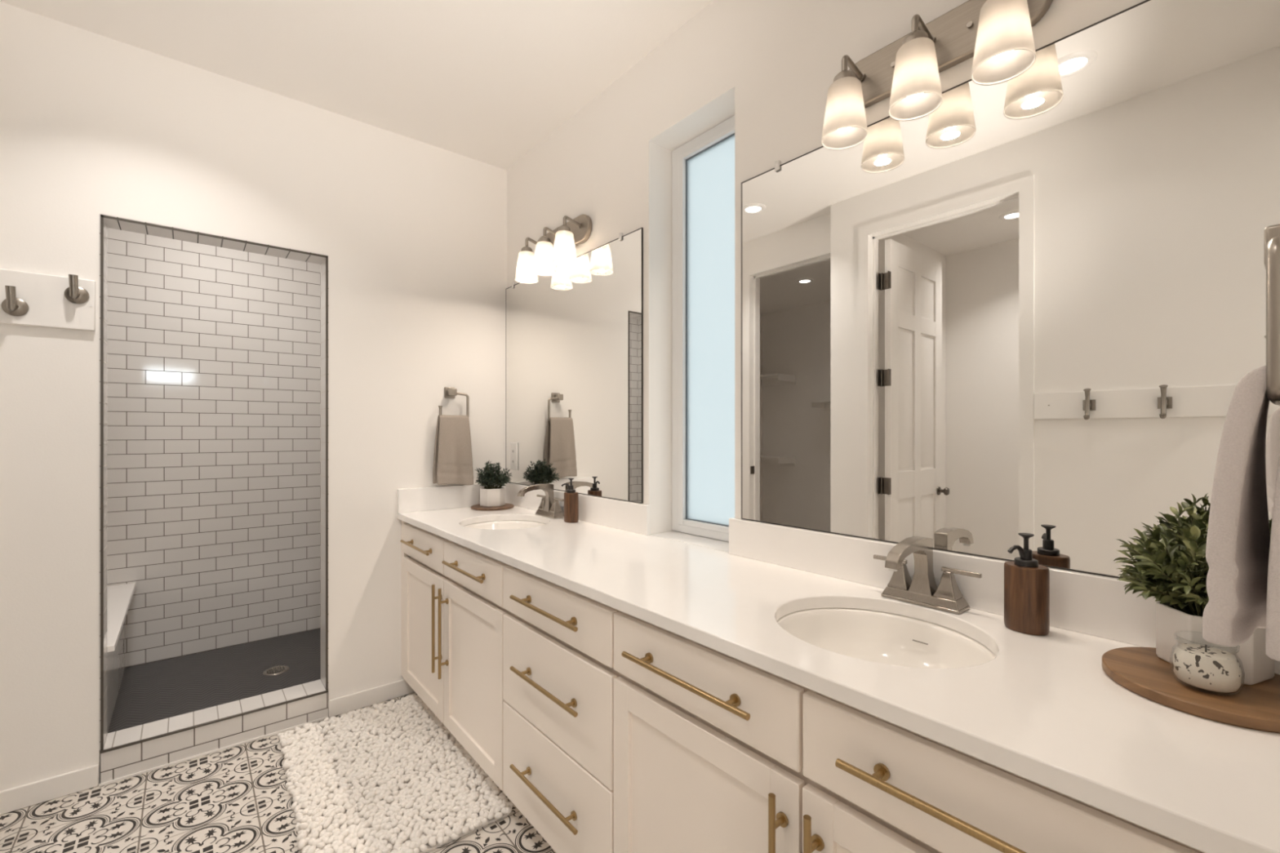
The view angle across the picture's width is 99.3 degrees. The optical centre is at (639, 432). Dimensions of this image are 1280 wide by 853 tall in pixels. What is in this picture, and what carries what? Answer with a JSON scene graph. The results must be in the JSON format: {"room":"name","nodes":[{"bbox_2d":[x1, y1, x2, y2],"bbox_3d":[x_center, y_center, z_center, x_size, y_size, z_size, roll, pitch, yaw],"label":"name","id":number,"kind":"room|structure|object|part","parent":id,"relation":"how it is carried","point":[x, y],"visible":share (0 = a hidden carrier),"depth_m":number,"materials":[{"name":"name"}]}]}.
{"room":"bathroom","nodes":[
{"label":"bathroom","id":0,"kind":"room"},
{"bbox_2d":[107,227,320,667],"bbox_3d":[-2.497,-0.082,3.269,1.660,2.740,0.080,0,0,-40],"label":"wall","id":1,"kind":"structure","parent":0,"point":[214,353],"depth_m":3.20,"materials":[{"name":"tile"}]},
{"bbox_2d":[0,1,506,791],"bbox_3d":[-1.490,-0.082,2.473,2.251,2.740,0.123,0,0,-40],"label":"wall","id":2,"kind":"structure","parent":0,"point":[412,233],"depth_m":2.18,"materials":[{"name":"white paint"}]},
{"bbox_2d":[0,268,95,331],"bbox_3d":[-2.080,-0.459,1.855,0.311,0.185,0.070,0,0,-40],"label":"hook rail","id":3,"kind":"object","parent":2,"relation":"attached to","point":[26,299],"visible":1,"depth_m":1.89,"materials":[{"name":"white paint"}]},
{"bbox_2d":[0,679,414,814],"bbox_3d":[-1.661,1.248,2.242,1.424,0.077,0.012,0,0,-40],"label":"baseboard","id":4,"kind":"structure","parent":2,"relation":"attached to","point":[23,796],"depth_m":1.95,"materials":[{"name":"white paint"}]},
{"bbox_2d":[99,213,328,750],"bbox_3d":[-1.736,0.182,2.277,0.738,1.961,0.134,0,0,-40],"label":"trim","id":5,"kind":"structure","parent":2,"relation":"attached to","point":[108,223],"depth_m":2.18,"materials":[{"name":"tile"}]},
{"bbox_2d":[100,214,328,750],"bbox_3d":[-1.692,0.184,2.224,0.732,1.959,0.005,0,0,-40],"label":"trim","id":6,"kind":"structure","parent":2,"relation":"attached to","point":[102,216],"depth_m":2.05,"materials":[{"name":"brown metal"}]},
{"bbox_2d":[438,386,469,417],"bbox_3d":[-0.962,-0.147,2.787,0.159,0.171,0.068,0,0,-40],"label":"towel ring","id":7,"kind":"object","parent":2,"relation":"attached to","point":[449,392],"visible":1,"depth_m":2.79,"materials":[{"name":"silver metal"}]},
{"bbox_3d":[-0.964,-0.204,2.787,0.054,0.056,0.066,0,0,-40],"label":"wall plate","id":8,"kind":"part","parent":7,"relation":"part of","materials":[{"name":"silver metal"}]},
{"bbox_2d":[432,414,473,484],"bbox_3d":[-0.948,0.092,2.766,0.185,0.359,0.089,0,0,-40],"label":"hand towel","id":9,"kind":"object","parent":7,"relation":"hanging from","point":[453,457],"visible":1,"depth_m":2.73,"materials":[{"name":"beige fabric"}]},
{"bbox_2d":[0,628,556,852],"bbox_3d":[-0.898,1.315,0.033,4.461,0.066,7.600,0,0,-40],"label":"floor","id":10,"kind":"structure","parent":0,"point":[236,799],"depth_m":1.92,"materials":[{"name":"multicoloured tile"}]},
{"bbox_2d":[107,582,136,731],"bbox_3d":[-2.574,1.054,2.410,0.441,0.456,1.139,0,0,-40],"label":"shower bench","id":11,"kind":"object","parent":10,"relation":"on","point":[120,596],"visible":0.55,"depth_m":2.56,"materials":[{"name":"white"}]},
{"bbox_3d":[-2.574,0.838,2.410,0.441,0.025,1.139,0,0,-40],"label":"seat","id":12,"kind":"part","parent":11,"relation":"part of","materials":[{"name":"white stone"}]},
{"bbox_2d":[98,679,328,786],"bbox_3d":[-1.731,1.224,2.268,0.734,0.125,0.153,0,0,-40],"label":"shower curb","id":13,"kind":"object","parent":10,"relation":"on","point":[131,752],"visible":0.97,"depth_m":2.19,"materials":[{"name":"tile"}]},
{"bbox_2d":[262,665,289,675],"bbox_3d":[-1.956,1.279,2.925,0.120,0.004,0.120,0,0,-40],"label":"shower drain","id":14,"kind":"object","parent":10,"relation":"on","point":[278,669],"visible":1,"depth_m":2.92,"materials":[{"name":"silver metal"}]},
{"bbox_2d":[277,693,513,852],"bbox_3d":[-0.963,1.268,2.055,0.630,0.036,1.045,0,0,-40],"label":"bath rug","id":15,"kind":"object","parent":10,"relation":"on","point":[391,778],"visible":0.98,"depth_m":1.95,"materials":[{"name":"white fabric"}]},
{"bbox_2d":[400,523,511,791],"bbox_3d":[-0.600,0.855,2.380,0.597,0.864,1.078,0,0,-40],"label":"vanity cabinet","id":16,"kind":"object","parent":10,"relation":"on","point":[453,610],"visible":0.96,"depth_m":2.11,"materials":[{"name":"white paint"}]},
{"bbox_2d":[401,520,407,676],"bbox_3d":[-0.252,0.806,1.575,0.018,0.767,2.839,0,0,-40],"label":"trim","id":17,"kind":"structure","parent":16,"relation":"attached to","point":[403,554],"depth_m":2.64,"materials":[{"name":"white paint"}]},
{"bbox_3d":[-0.988,0.508,2.409,0.038,0.023,0.360,0,0,-40],"label":"handle","id":18,"kind":"part","parent":16,"relation":"part of","materials":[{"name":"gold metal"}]},
{"bbox_3d":[-0.966,0.512,2.427,0.019,0.140,0.530,0,0,-40],"label":"drawer","id":19,"kind":"part","parent":16,"relation":"part of","materials":[{"name":"white paint"}]},
{"bbox_3d":[-0.966,0.895,2.427,0.019,0.588,0.530,0,0,-40],"label":"door","id":20,"kind":"part","parent":16,"relation":"part of","materials":[{"name":"white paint"}]},
{"bbox_3d":[-0.831,0.799,2.221,0.038,0.356,0.023,0,0,-40],"label":"handle","id":21,"kind":"part","parent":16,"relation":"part of","materials":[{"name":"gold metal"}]},
{"bbox_3d":[-0.784,0.799,2.165,0.038,0.356,0.023,0,0,-40],"label":"handle","id":22,"kind":"part","parent":16,"relation":"part of","materials":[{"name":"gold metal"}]},
{"bbox_3d":[-0.643,0.508,1.994,0.038,0.023,0.360,0,0,-40],"label":"handle","id":23,"kind":"part","parent":16,"relation":"part of","materials":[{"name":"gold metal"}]},
{"bbox_3d":[-0.621,0.895,2.013,0.019,0.588,0.534,0,0,-40],"label":"door","id":24,"kind":"part","parent":16,"relation":"part of","materials":[{"name":"white paint"}]},
{"bbox_3d":[-0.621,0.512,2.013,0.019,0.140,0.534,0,0,-40],"label":"drawer","id":25,"kind":"part","parent":16,"relation":"part of","materials":[{"name":"white paint"}]},
{"bbox_2d":[502,565,623,852],"bbox_3d":[-0.061,0.855,1.732,0.597,0.864,0.604,0,0,-40],"label":"base cabinet","id":26,"kind":"object","parent":10,"relation":"on","point":[559,673],"visible":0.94,"depth_m":1.52,"materials":[{"name":"white paint"}]},
{"bbox_3d":[-0.271,1.030,1.547,0.038,0.023,0.361,0,0,-40],"label":"handle","id":27,"kind":"part","parent":26,"relation":"part of","materials":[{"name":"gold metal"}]},
{"bbox_3d":[-0.271,0.508,1.547,0.038,0.023,0.361,0,0,-40],"label":"handle","id":28,"kind":"part","parent":26,"relation":"part of","materials":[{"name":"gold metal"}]},
{"bbox_3d":[-0.271,0.727,1.547,0.038,0.023,0.361,0,0,-40],"label":"handle","id":29,"kind":"part","parent":26,"relation":"part of","materials":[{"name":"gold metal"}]},
{"bbox_3d":[-0.254,1.038,1.572,0.019,0.300,0.598,0,0,-40],"label":"drawer","id":30,"kind":"part","parent":26,"relation":"part of","materials":[{"name":"white paint"}]},
{"bbox_3d":[-0.254,0.742,1.572,0.019,0.281,0.598,0,0,-40],"label":"drawer","id":31,"kind":"part","parent":26,"relation":"part of","materials":[{"name":"white paint"}]},
{"bbox_3d":[-0.254,0.512,1.572,0.019,0.140,0.598,0,0,-40],"label":"drawer","id":32,"kind":"part","parent":26,"relation":"part of","materials":[{"name":"white paint"}]},
{"bbox_2d":[397,482,1279,852],"bbox_3d":[0.015,0.350,1.797,0.753,0.145,2.839,0,0,-40],"label":"countertop","id":33,"kind":"structure","parent":26,"relation":"on","point":[1046,711],"depth_m":1.00,"materials":[{"name":"white stone"}]},
{"bbox_2d":[471,502,514,511],"bbox_3d":[-0.763,0.386,2.818,0.216,0.012,0.216,0,0,-40],"label":"round board","id":34,"kind":"object","parent":33,"relation":"on","point":[507,506],"visible":0.78,"depth_m":2.75,"materials":[{"name":"brown wood"}]},
{"bbox_2d":[475,461,512,506],"bbox_3d":[-0.756,0.262,2.811,0.193,0.236,0.206,0,0,-14],"label":"potted plant","id":35,"kind":"object","parent":34,"relation":"on","point":[492,495],"visible":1,"depth_m":2.78,"materials":[{"name":"green plant"}]},
{"bbox_3d":[-0.763,0.334,2.818,0.120,0.092,0.125,0,0,-40],"label":"pot","id":36,"kind":"part","parent":35,"relation":"part of","materials":[{"name":"white ceramic"}]},
{"bbox_3d":[-0.757,0.232,2.812,0.158,0.139,0.172,0,0,-13],"label":"stem","id":37,"kind":"part","parent":35,"relation":"part of","materials":[{"name":"green plant"}]},
{"bbox_2d":[463,520,545,528],"bbox_3d":[-0.594,0.491,2.400,0.403,0.137,0.441,0,0,-40],"label":"undermount sink","id":38,"kind":"object","parent":33,"relation":"in","point":[495,524],"visible":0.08,"depth_m":2.58,"materials":[{"name":"white ceramic"}]},
{"bbox_2d":[517,483,564,519],"bbox_3d":[-0.471,0.315,2.502,0.192,0.153,0.236,0,0,-40],"label":"faucet","id":39,"kind":"object","parent":33,"relation":"on","point":[549,506],"visible":0.99,"depth_m":2.50,"materials":[{"name":"silver metal"}]},
{"bbox_3d":[-0.474,0.304,2.499,0.184,0.130,0.052,0,0,-40],"label":"spout","id":40,"kind":"part","parent":39,"relation":"part of","materials":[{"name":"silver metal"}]},
{"bbox_3d":[-0.454,0.338,2.584,0.046,0.058,0.046,0,0,-40],"label":"handle","id":41,"kind":"part","parent":39,"relation":"part of","materials":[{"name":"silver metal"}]},
{"bbox_3d":[-0.387,0.338,2.504,0.046,0.058,0.046,0,0,-40],"label":"handle","id":42,"kind":"part","parent":39,"relation":"part of","materials":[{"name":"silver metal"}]},
{"bbox_3d":[-0.371,0.306,2.483,0.010,0.010,0.079,0,0,-39],"label":"lever","id":43,"kind":"part","parent":39,"relation":"part of","materials":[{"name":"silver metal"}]},
{"bbox_2d":[561,478,578,522],"bbox_3d":[-0.302,0.297,2.384,0.072,0.190,0.061,0,0,26],"label":"soap dispenser","id":44,"kind":"object","parent":33,"relation":"on","point":[571,496],"visible":1,"depth_m":2.36,"materials":[{"name":"brown wood"}]},
{"bbox_2d":[564,491,578,522],"bbox_3d":[-0.302,0.328,2.384,0.058,0.128,0.075,0,0,-40],"label":"bottle","id":45,"kind":"object","parent":44,"relation":"attached to","point":[571,498],"depth_m":2.36,"materials":[{"name":"brown wood"}]},
{"bbox_2d":[777,607,995,668],"bbox_3d":[0.482,0.491,1.106,0.403,0.137,0.441,0,0,-40],"label":"undermount sink","id":46,"kind":"object","parent":33,"relation":"in","point":[873,636],"visible":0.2,"depth_m":1.25,"materials":[{"name":"white ceramic"}]},
{"bbox_2d":[873,536,982,614],"bbox_3d":[0.603,0.315,1.210,0.192,0.153,0.236,0,0,-40],"label":"faucet","id":47,"kind":"object","parent":33,"relation":"on","point":[922,590],"visible":1,"depth_m":1.22,"materials":[{"name":"silver metal"}]},
{"bbox_3d":[0.603,0.306,1.312,0.010,0.010,0.079,0,0,-40],"label":"lever","id":48,"kind":"part","parent":47,"relation":"part of","materials":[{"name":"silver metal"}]},
{"bbox_3d":[0.620,0.338,1.292,0.046,0.058,0.046,0,0,-40],"label":"handle","id":49,"kind":"part","parent":47,"relation":"part of","materials":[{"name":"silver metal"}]},
{"bbox_3d":[0.600,0.304,1.208,0.184,0.130,0.052,0,0,-40],"label":"spout","id":50,"kind":"part","parent":47,"relation":"part of","materials":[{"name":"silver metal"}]},
{"bbox_3d":[0.687,0.338,1.212,0.046,0.058,0.046,0,0,-40],"label":"handle","id":51,"kind":"part","parent":47,"relation":"part of","materials":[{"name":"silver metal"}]},
{"bbox_3d":[0.703,0.306,1.191,0.010,0.010,0.079,0,0,-39],"label":"lever","id":52,"kind":"part","parent":47,"relation":"part of","materials":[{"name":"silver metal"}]},
{"bbox_2d":[1004,533,1049,635],"bbox_3d":[0.766,0.297,1.079,0.072,0.190,0.061,0,0,26],"label":"soap dispenser","id":53,"kind":"object","parent":33,"relation":"on","point":[1026,582],"visible":1,"depth_m":1.06,"materials":[{"name":"brown wood"}]},
{"bbox_2d":[1102,646,1279,733],"bbox_3d":[0.865,0.383,0.826,0.250,0.018,0.250,0,0,-40],"label":"round board","id":54,"kind":"object","parent":33,"relation":"on","point":[1140,670],"visible":0.73,"depth_m":0.78,"materials":[{"name":"brown wood"}]},
{"bbox_2d":[1112,502,1274,684],"bbox_3d":[0.890,0.242,0.858,0.209,0.263,0.232,0,0,-40],"label":"potted plant","id":55,"kind":"object","parent":54,"relation":"on","point":[1171,569],"visible":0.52,"depth_m":0.86,"materials":[{"name":"green plant"}]},
{"bbox_3d":[0.895,0.215,0.862,0.175,0.159,0.181,0,0,-40],"label":"stem","id":56,"kind":"part","parent":55,"relation":"part of","materials":[{"name":"green plant"}]},
{"bbox_3d":[0.910,0.328,0.864,0.125,0.092,0.128,0,0,-40],"label":"pot","id":57,"kind":"part","parent":55,"relation":"part of","materials":[{"name":"white ceramic"}]},
{"bbox_2d":[1169,631,1244,696],"bbox_3d":[0.831,0.339,0.799,0.076,0.071,0.076,0,0,-40],"label":"candle jar","id":58,"kind":"object","parent":54,"relation":"on","point":[1206,668],"visible":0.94,"depth_m":0.78,"materials":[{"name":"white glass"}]},
{"bbox_2d":[613,611,1204,852],"bbox_3d":[0.473,0.855,1.089,0.597,0.864,1.066,0,0,-40],"label":"vanity cabinet","id":59,"kind":"object","parent":10,"relation":"on","point":[715,752],"visible":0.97,"depth_m":0.95,"materials":[{"name":"white paint"}]},
{"bbox_3d":[0.087,0.508,1.116,0.038,0.023,0.360,0,0,-40],"label":"handle","id":60,"kind":"part","parent":59,"relation":"part of","materials":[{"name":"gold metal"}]},
{"bbox_3d":[0.110,0.512,1.134,0.019,0.140,0.524,0,0,-40],"label":"drawer","id":61,"kind":"part","parent":59,"relation":"part of","materials":[{"name":"white paint"}]},
{"bbox_3d":[0.110,0.895,1.134,0.019,0.588,0.524,0,0,-40],"label":"door","id":62,"kind":"part","parent":59,"relation":"part of","materials":[{"name":"white paint"}]},
{"bbox_3d":[0.235,0.799,0.938,0.038,0.356,0.023,0,0,-40],"label":"handle","id":63,"kind":"part","parent":59,"relation":"part of","materials":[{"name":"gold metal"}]},
{"bbox_3d":[0.280,0.799,0.885,0.038,0.356,0.023,0,0,-40],"label":"handle","id":64,"kind":"part","parent":59,"relation":"part of","materials":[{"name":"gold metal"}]},
{"bbox_3d":[0.451,0.895,0.724,0.019,0.588,0.528,0,0,-40],"label":"door","id":65,"kind":"part","parent":59,"relation":"part of","materials":[{"name":"white paint"}]},
{"bbox_3d":[0.428,0.508,0.706,0.038,0.023,0.360,0,0,-40],"label":"handle","id":66,"kind":"part","parent":59,"relation":"part of","materials":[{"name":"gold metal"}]},
{"bbox_3d":[0.451,0.512,0.724,0.019,0.140,0.528,0,0,-40],"label":"drawer","id":67,"kind":"part","parent":59,"relation":"part of","materials":[{"name":"white paint"}]},
{"bbox_2d":[0,0,714,170],"bbox_3d":[-0.898,-1.502,0.033,4.561,0.100,7.600,0,0,-40],"label":"ceiling","id":68,"kind":"structure","parent":0,"point":[487,82],"depth_m":2.06,"materials":[{"name":"white paint"}]},
{"bbox_2d":[506,0,1146,533],"bbox_3d":[1.222,-0.082,0.816,0.200,2.740,5.892,0,0,-40],"label":"wall","id":69,"kind":"structure","parent":0,"point":[772,65],"depth_m":1.94,"materials":[{"name":"white paint"}]},
{"bbox_2d":[515,213,592,284],"bbox_3d":[-0.418,-0.846,2.507,0.158,0.234,0.470,0,0,-40],"label":"vanity light","id":70,"kind":"object","parent":69,"relation":"attached to","point":[557,247],"visible":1,"depth_m":2.45,"materials":[{"name":"white glass"}]},
{"bbox_3d":[-0.546,-0.796,2.623,0.109,0.133,0.109,0,0,-40],"label":"lamp shade","id":71,"kind":"part","parent":70,"relation":"part of","materials":[{"name":"white glass"}]},
{"bbox_3d":[-0.517,-0.919,2.647,0.089,0.043,0.024,0,0,-40],"label":"arm","id":72,"kind":"part","parent":70,"relation":"part of","materials":[{"name":"silver metal"}]},
{"bbox_3d":[-0.437,-0.796,2.492,0.109,0.133,0.109,0,0,-40],"label":"lamp shade","id":73,"kind":"part","parent":70,"relation":"part of","materials":[{"name":"white glass"}]},
{"bbox_3d":[-0.408,-0.919,2.515,0.089,0.043,0.024,0,0,-40],"label":"arm","id":74,"kind":"part","parent":70,"relation":"part of","materials":[{"name":"silver metal"}]},
{"bbox_3d":[-0.327,-0.796,2.360,0.109,0.133,0.109,0,0,-40],"label":"lamp shade","id":75,"kind":"part","parent":70,"relation":"part of","materials":[{"name":"white glass"}]},
{"bbox_3d":[-0.366,-0.903,2.550,0.024,0.120,0.470,0,0,-40],"label":"plate","id":76,"kind":"part","parent":70,"relation":"part of","materials":[{"name":"silver metal"}]},
{"bbox_3d":[-0.299,-0.919,2.384,0.089,0.043,0.024,0,0,-40],"label":"arm","id":77,"kind":"part","parent":70,"relation":"part of","materials":[{"name":"silver metal"}]},
{"bbox_2d":[506,227,643,503],"bbox_3d":[-0.368,-0.267,2.561,0.012,1.086,1.174,0,0,-40],"label":"wall mirror","id":78,"kind":"object","parent":69,"relation":"attached to","point":[575,335],"visible":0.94,"depth_m":2.43,"materials":[{"name":"clear glass"}]},
{"bbox_2d":[510,442,517,470],"bbox_3d":[-0.679,0.129,2.928,0.010,0.147,0.080,0,0,-40],"label":"outlet plate","id":79,"kind":"object","parent":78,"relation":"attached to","point":[513,446],"visible":1,"depth_m":2.92,"materials":[{"name":"white plastic"}]},
{"bbox_2d":[511,448,515,454],"bbox_3d":[-0.681,0.103,2.925,0.001,0.032,0.034,0,0,-40],"label":"socket","id":80,"kind":"object","parent":79,"relation":"attached to","point":[513,449],"depth_m":2.92,"materials":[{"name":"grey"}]},
{"bbox_2d":[505,482,650,535],"bbox_3d":[-0.349,0.335,2.533,0.020,0.115,1.198,0,0,-40],"label":"backsplash","id":81,"kind":"structure","parent":69,"relation":"attached to","point":[633,517],"depth_m":2.29,"materials":[{"name":"white stone"}]},
{"bbox_2d":[671,115,734,541],"bbox_3d":[0.284,-0.363,2.019,0.064,1.506,0.423,0,0,-40],"label":"window","id":82,"kind":"structure","parent":69,"relation":"in","point":[703,168],"depth_m":2.05,"materials":[{"name":"white plastic"}]},
{"bbox_3d":[0.279,-0.362,2.014,0.006,1.400,0.293,0,0,-40],"label":"pane","id":83,"kind":"part","parent":82,"relation":"part of","materials":[{"name":"clear glass"}]},
{"bbox_2d":[821,0,1053,150],"bbox_3d":[0.637,-0.846,1.238,0.158,0.234,0.470,0,0,-40],"label":"vanity light","id":84,"kind":"object","parent":69,"relation":"attached to","point":[997,34],"visible":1,"depth_m":1.22,"materials":[{"name":"white glass"}]},
{"bbox_3d":[0.509,-0.796,1.354,0.109,0.133,0.109,0,0,-40],"label":"lamp shade","id":85,"kind":"part","parent":84,"relation":"part of","materials":[{"name":"white glass"}]},
{"bbox_3d":[0.509,-0.776,1.354,0.049,0.048,0.049,0,0,-40],"label":"bulb","id":86,"kind":"part","parent":84,"relation":"part of","materials":[{"name":"beige glass"}]},
{"bbox_3d":[0.538,-0.919,1.378,0.089,0.043,0.024,0,0,-40],"label":"arm","id":87,"kind":"part","parent":84,"relation":"part of","materials":[{"name":"silver metal"}]},
{"bbox_3d":[0.618,-0.776,1.223,0.049,0.048,0.049,0,0,-40],"label":"bulb","id":88,"kind":"part","parent":84,"relation":"part of","materials":[{"name":"beige glass"}]},
{"bbox_3d":[0.618,-0.796,1.223,0.109,0.133,0.109,0,0,-40],"label":"lamp shade","id":89,"kind":"part","parent":84,"relation":"part of","materials":[{"name":"white glass"}]},
{"bbox_3d":[0.647,-0.919,1.247,0.089,0.043,0.024,0,0,-40],"label":"arm","id":90,"kind":"part","parent":84,"relation":"part of","materials":[{"name":"silver metal"}]},
{"bbox_3d":[0.689,-0.903,1.282,0.024,0.120,0.470,0,0,-40],"label":"plate","id":91,"kind":"part","parent":84,"relation":"part of","materials":[{"name":"silver metal"}]},
{"bbox_3d":[0.728,-0.776,1.091,0.049,0.048,0.049,0,0,-40],"label":"bulb","id":92,"kind":"part","parent":84,"relation":"part of","materials":[{"name":"beige glass"}]},
{"bbox_3d":[0.728,-0.796,1.091,0.109,0.133,0.109,0,0,-40],"label":"lamp shade","id":93,"kind":"part","parent":84,"relation":"part of","materials":[{"name":"white glass"}]},
{"bbox_2d":[728,517,1279,675],"bbox_3d":[0.681,0.335,1.294,0.020,0.115,1.212,0,0,-40],"label":"backsplash","id":94,"kind":"structure","parent":69,"relation":"attached to","point":[1091,604],"depth_m":1.21,"materials":[{"name":"white stone"}]},
{"bbox_2d":[741,0,1279,577],"bbox_3d":[0.690,-0.267,1.288,0.012,1.086,1.152,0,0,-40],"label":"wall mirror","id":95,"kind":"object","parent":69,"relation":"attached to","point":[1033,302],"visible":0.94,"depth_m":1.14,"materials":[{"name":"clear glass"}]},
{"bbox_3d":[0.375,-0.082,0.171,1.926,2.740,0.120,0,0,-40],"label":"wall","id":96,"kind":"structure","parent":0,"visible":0},
{"bbox_2d":[1202,365,1279,661],"bbox_3d":[0.577,0.072,0.503,0.172,0.257,0.068,0,0,-40],"label":"hand towel","id":97,"kind":"object","parent":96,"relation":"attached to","point":[1242,557],"visible":0.93,"depth_m":0.47,"materials":[{"name":"white fabric"}]},
{"bbox_2d":[1264,224,1279,405],"bbox_3d":[0.596,-0.111,0.477,0.159,0.171,0.068,0,0,-40],"label":"towel ring","id":98,"kind":"object","parent":96,"relation":"attached to","point":[1272,233],"visible":1,"depth_m":0.45,"materials":[{"name":"silver metal"}]},
{"bbox_3d":[0.598,-0.168,0.477,0.054,0.056,0.066,0,0,-40],"label":"wall plate","id":99,"kind":"part","parent":98,"relation":"part of","materials":[{"name":"silver metal"}]}
]}

